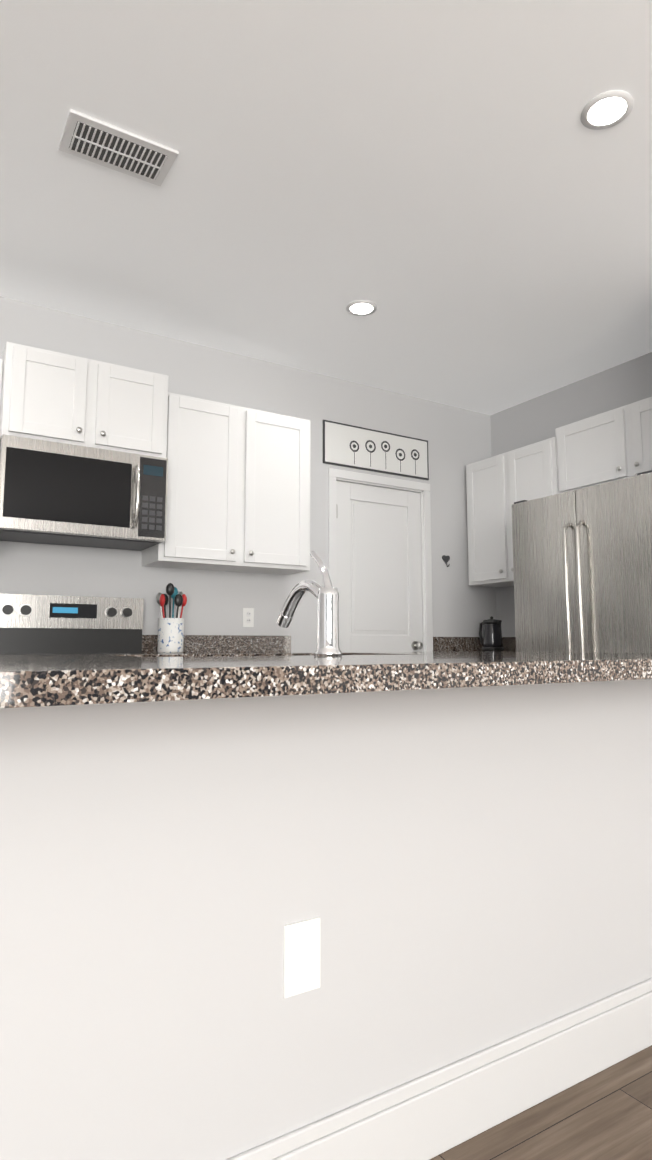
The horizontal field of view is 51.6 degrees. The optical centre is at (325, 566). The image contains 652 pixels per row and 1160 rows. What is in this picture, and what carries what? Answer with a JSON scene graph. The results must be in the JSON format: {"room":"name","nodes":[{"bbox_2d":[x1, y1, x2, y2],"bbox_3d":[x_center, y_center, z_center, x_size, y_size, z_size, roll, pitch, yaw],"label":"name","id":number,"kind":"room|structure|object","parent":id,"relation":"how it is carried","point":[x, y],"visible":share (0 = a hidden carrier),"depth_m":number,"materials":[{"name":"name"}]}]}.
{"room":"kitchen","nodes":[
{"label":"kitchen","id":0,"kind":"room"},
{"bbox_2d":[0,297,495,651],"bbox_3d":[-2.233,-0.051,3.323,8.230,2.740,0.500,4,-8,-31],"label":"wall","id":1,"kind":"structure","parent":0,"point":[458,439],"depth_m":4.18,"materials":[{"name":"white paint"}]},
{"bbox_2d":[0,359,2,404],"bbox_3d":[-1.797,-0.534,3.142,0.460,0.914,0.352,4,-8,-31],"label":"upper cabinet","id":2,"kind":"object","parent":1,"relation":"attached to","point":[1,364],"visible":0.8,"depth_m":3.19,"materials":[{"name":"white wood"}]},
{"bbox_2d":[0,342,168,457],"bbox_3d":[-1.245,-0.784,3.455,0.773,0.450,0.447,4,-8,-31],"label":"upper cabinet","id":3,"kind":"object","parent":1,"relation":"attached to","point":[48,395],"visible":0.94,"depth_m":3.27,"materials":[{"name":"white wood"}]},
{"bbox_2d":[0,434,167,550],"bbox_3d":[-1.231,-0.345,3.382,0.769,0.430,0.498,4,-8,-31],"label":"microwave","id":4,"kind":"object","parent":3,"relation":"attached to","point":[55,493],"visible":1,"depth_m":3.22,"materials":[{"name":"grey metal"}]},
{"bbox_2d":[141,392,309,574],"bbox_3d":[-0.549,-0.447,3.903,0.914,0.914,0.352,4,-8,-31],"label":"upper cabinet","id":5,"kind":"object","parent":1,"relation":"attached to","point":[238,490],"visible":0.98,"depth_m":3.77,"materials":[{"name":"white wood"}]},
{"bbox_2d":[243,608,253,626],"bbox_3d":[-0.468,0.306,4.072,0.070,0.114,0.008,4,-8,-31],"label":"electrical outlet","id":6,"kind":"object","parent":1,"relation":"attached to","point":[248,617],"visible":1,"depth_m":4.07,"materials":[{"name":"white plastic"}]},
{"bbox_2d":[323,420,428,479],"bbox_3d":[0.365,-0.806,4.709,0.900,0.295,0.014,4,-8,-31],"label":"sign","id":7,"kind":"object","parent":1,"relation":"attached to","point":[352,446],"visible":1,"depth_m":4.68,"materials":[{"name":"white metal"}]},
{"bbox_2d":[328,468,432,651],"bbox_3d":[0.366,0.418,4.615,0.868,2.101,0.180,4,-8,-31],"label":"door","id":8,"kind":"structure","parent":1,"relation":"attached to","point":[379,554],"depth_m":4.65,"materials":[{"name":"white wood"}]},
{"bbox_2d":[442,555,449,566],"bbox_3d":[0.888,-0.040,4.927,0.070,0.088,0.042,4,-8,-31],"label":"hook","id":9,"kind":"object","parent":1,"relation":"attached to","point":[446,559],"visible":1,"depth_m":4.93,"materials":[{"name":"grey metal"}]},
{"bbox_2d":[0,0,651,414],"bbox_3d":[-0.041,-1.848,-0.066,8.230,0.060,8.120,4,-8,-31],"label":"ceiling","id":10,"kind":"structure","parent":0,"point":[458,192],"depth_m":2.66,"materials":[{"name":"white paint"}]},
{"bbox_2d":[58,109,178,186],"bbox_3d":[-0.757,-1.518,2.465,0.380,0.017,0.210,4,-8,-31],"label":"ceiling vent","id":11,"kind":"object","parent":10,"relation":"in","point":[96,141],"visible":1,"depth_m":2.45,"materials":[{"name":"white metal"}]},
{"bbox_2d":[346,300,376,315],"bbox_3d":[0.191,-1.390,3.627,0.168,0.008,0.168,4,-8,-31],"label":"recessed light","id":12,"kind":"object","parent":10,"relation":"in","point":[361,307],"visible":1,"depth_m":3.62,"materials":[{"name":"white"}]},
{"bbox_2d":[580,90,633,129],"bbox_3d":[0.951,-1.544,2.284,0.168,0.008,0.168,4,-8,-31],"label":"recessed light","id":13,"kind":"object","parent":10,"relation":"in","point":[606,110],"visible":1,"depth_m":2.28,"materials":[{"name":"white"}]},
{"bbox_2d":[430,1045,651,1159],"bbox_3d":[-0.041,0.929,-0.384,8.230,0.050,8.120,4,-8,-31],"label":"floor","id":14,"kind":"structure","parent":0,"point":[605,1114],"depth_m":1.32,"materials":[{"name":"brown wood"}]},
{"bbox_2d":[0,593,166,654],"bbox_3d":[-1.175,0.713,3.169,0.769,1.187,0.714,4,-8,-31],"label":"range","id":15,"kind":"object","parent":14,"relation":"on","point":[48,625],"visible":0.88,"depth_m":3.45,"materials":[{"name":"grey metal"}]},
{"bbox_2d":[142,635,313,653],"bbox_3d":[-0.458,0.864,3.633,0.943,0.992,0.650,4,-8,-31],"label":"countertop","id":16,"kind":"structure","parent":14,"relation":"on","point":[197,644],"depth_m":3.95,"materials":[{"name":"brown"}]},
{"bbox_2d":[156,583,186,652],"bbox_3d":[-0.840,0.279,3.653,0.148,0.372,0.154,4,-8,-31],"label":"utensil crock","id":17,"kind":"object","parent":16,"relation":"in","point":[170,635],"visible":1,"depth_m":3.60,"materials":[{"name":"ceramic"}]},
{"bbox_2d":[0,683,651,1159],"bbox_3d":[-0.139,0.687,1.575,2.209,0.877,0.825,4,-8,-31],"label":"half wall","id":18,"kind":"structure","parent":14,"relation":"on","point":[248,901],"depth_m":1.15,"materials":[{"name":"white paint"}]},
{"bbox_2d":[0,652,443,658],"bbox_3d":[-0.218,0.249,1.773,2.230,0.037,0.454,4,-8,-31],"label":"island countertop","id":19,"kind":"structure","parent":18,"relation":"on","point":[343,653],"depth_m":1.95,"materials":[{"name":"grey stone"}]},
{"bbox_2d":[0,651,651,710],"bbox_3d":[0.072,0.196,1.303,2.230,0.037,0.656,4,-8,-31],"label":"island countertop","id":20,"kind":"structure","parent":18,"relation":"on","point":[27,682],"depth_m":0.93,"materials":[{"name":"stone"}]},
{"bbox_2d":[277,551,341,655],"bbox_3d":[-0.049,0.091,1.677,0.066,0.255,0.272,4,-8,-31],"label":"faucet","id":21,"kind":"object","parent":20,"relation":"on","point":[326,595],"visible":1,"depth_m":1.57,"materials":[{"name":"silver metal"}]},
{"bbox_2d":[227,978,651,1159],"bbox_3d":[0.035,1.022,1.266,2.221,0.140,0.198,4,-8,-31],"label":"baseboard","id":22,"kind":"structure","parent":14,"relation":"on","point":[431,1115],"depth_m":1.31,"materials":[{"name":"white paint"}]},
{"bbox_2d":[433,637,515,651],"bbox_3d":[1.277,0.965,4.508,0.650,0.992,0.962,4,-8,-31],"label":"backsplash","id":23,"kind":"structure","parent":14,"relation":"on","point":[448,644],"depth_m":4.92,"materials":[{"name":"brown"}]},
{"bbox_2d":[479,616,503,650],"bbox_3d":[1.148,0.467,4.713,0.150,0.240,0.215,4,-8,-31],"label":"kettle","id":24,"kind":"object","parent":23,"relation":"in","point":[491,639],"visible":1,"depth_m":4.64,"materials":[{"name":"black plastic"}]},
{"bbox_2d":[511,470,651,652],"bbox_3d":[1.645,0.480,3.674,0.892,1.765,0.890,4,-8,-31],"label":"fridge","id":25,"kind":"object","parent":14,"relation":"on","point":[582,563],"visible":0.4,"depth_m":3.47,"materials":[{"name":"grey metal"}]},
{"bbox_2d":[490,352,651,636],"bbox_3d":[1.890,0.067,4.351,0.120,2.740,2.050,4,-8,-31],"label":"wall","id":26,"kind":"structure","parent":0,"point":[537,419],"depth_m":4.76,"materials":[{"name":"grey paint"}]},
{"bbox_2d":[466,437,557,586],"bbox_3d":[1.385,-0.348,4.768,0.352,0.914,0.835,4,-8,-31],"label":"upper cabinet","id":27,"kind":"object","parent":26,"relation":"attached to","point":[498,486],"visible":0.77,"depth_m":4.76,"materials":[{"name":"white wood"}]},
{"bbox_2d":[555,397,651,493],"bbox_3d":[1.882,-0.678,3.991,0.352,0.538,1.059,4,-8,-31],"label":"upper cabinet","id":28,"kind":"object","parent":26,"relation":"attached to","point":[610,446],"visible":0.92,"depth_m":4.05,"materials":[{"name":"white wood"}]}
]}

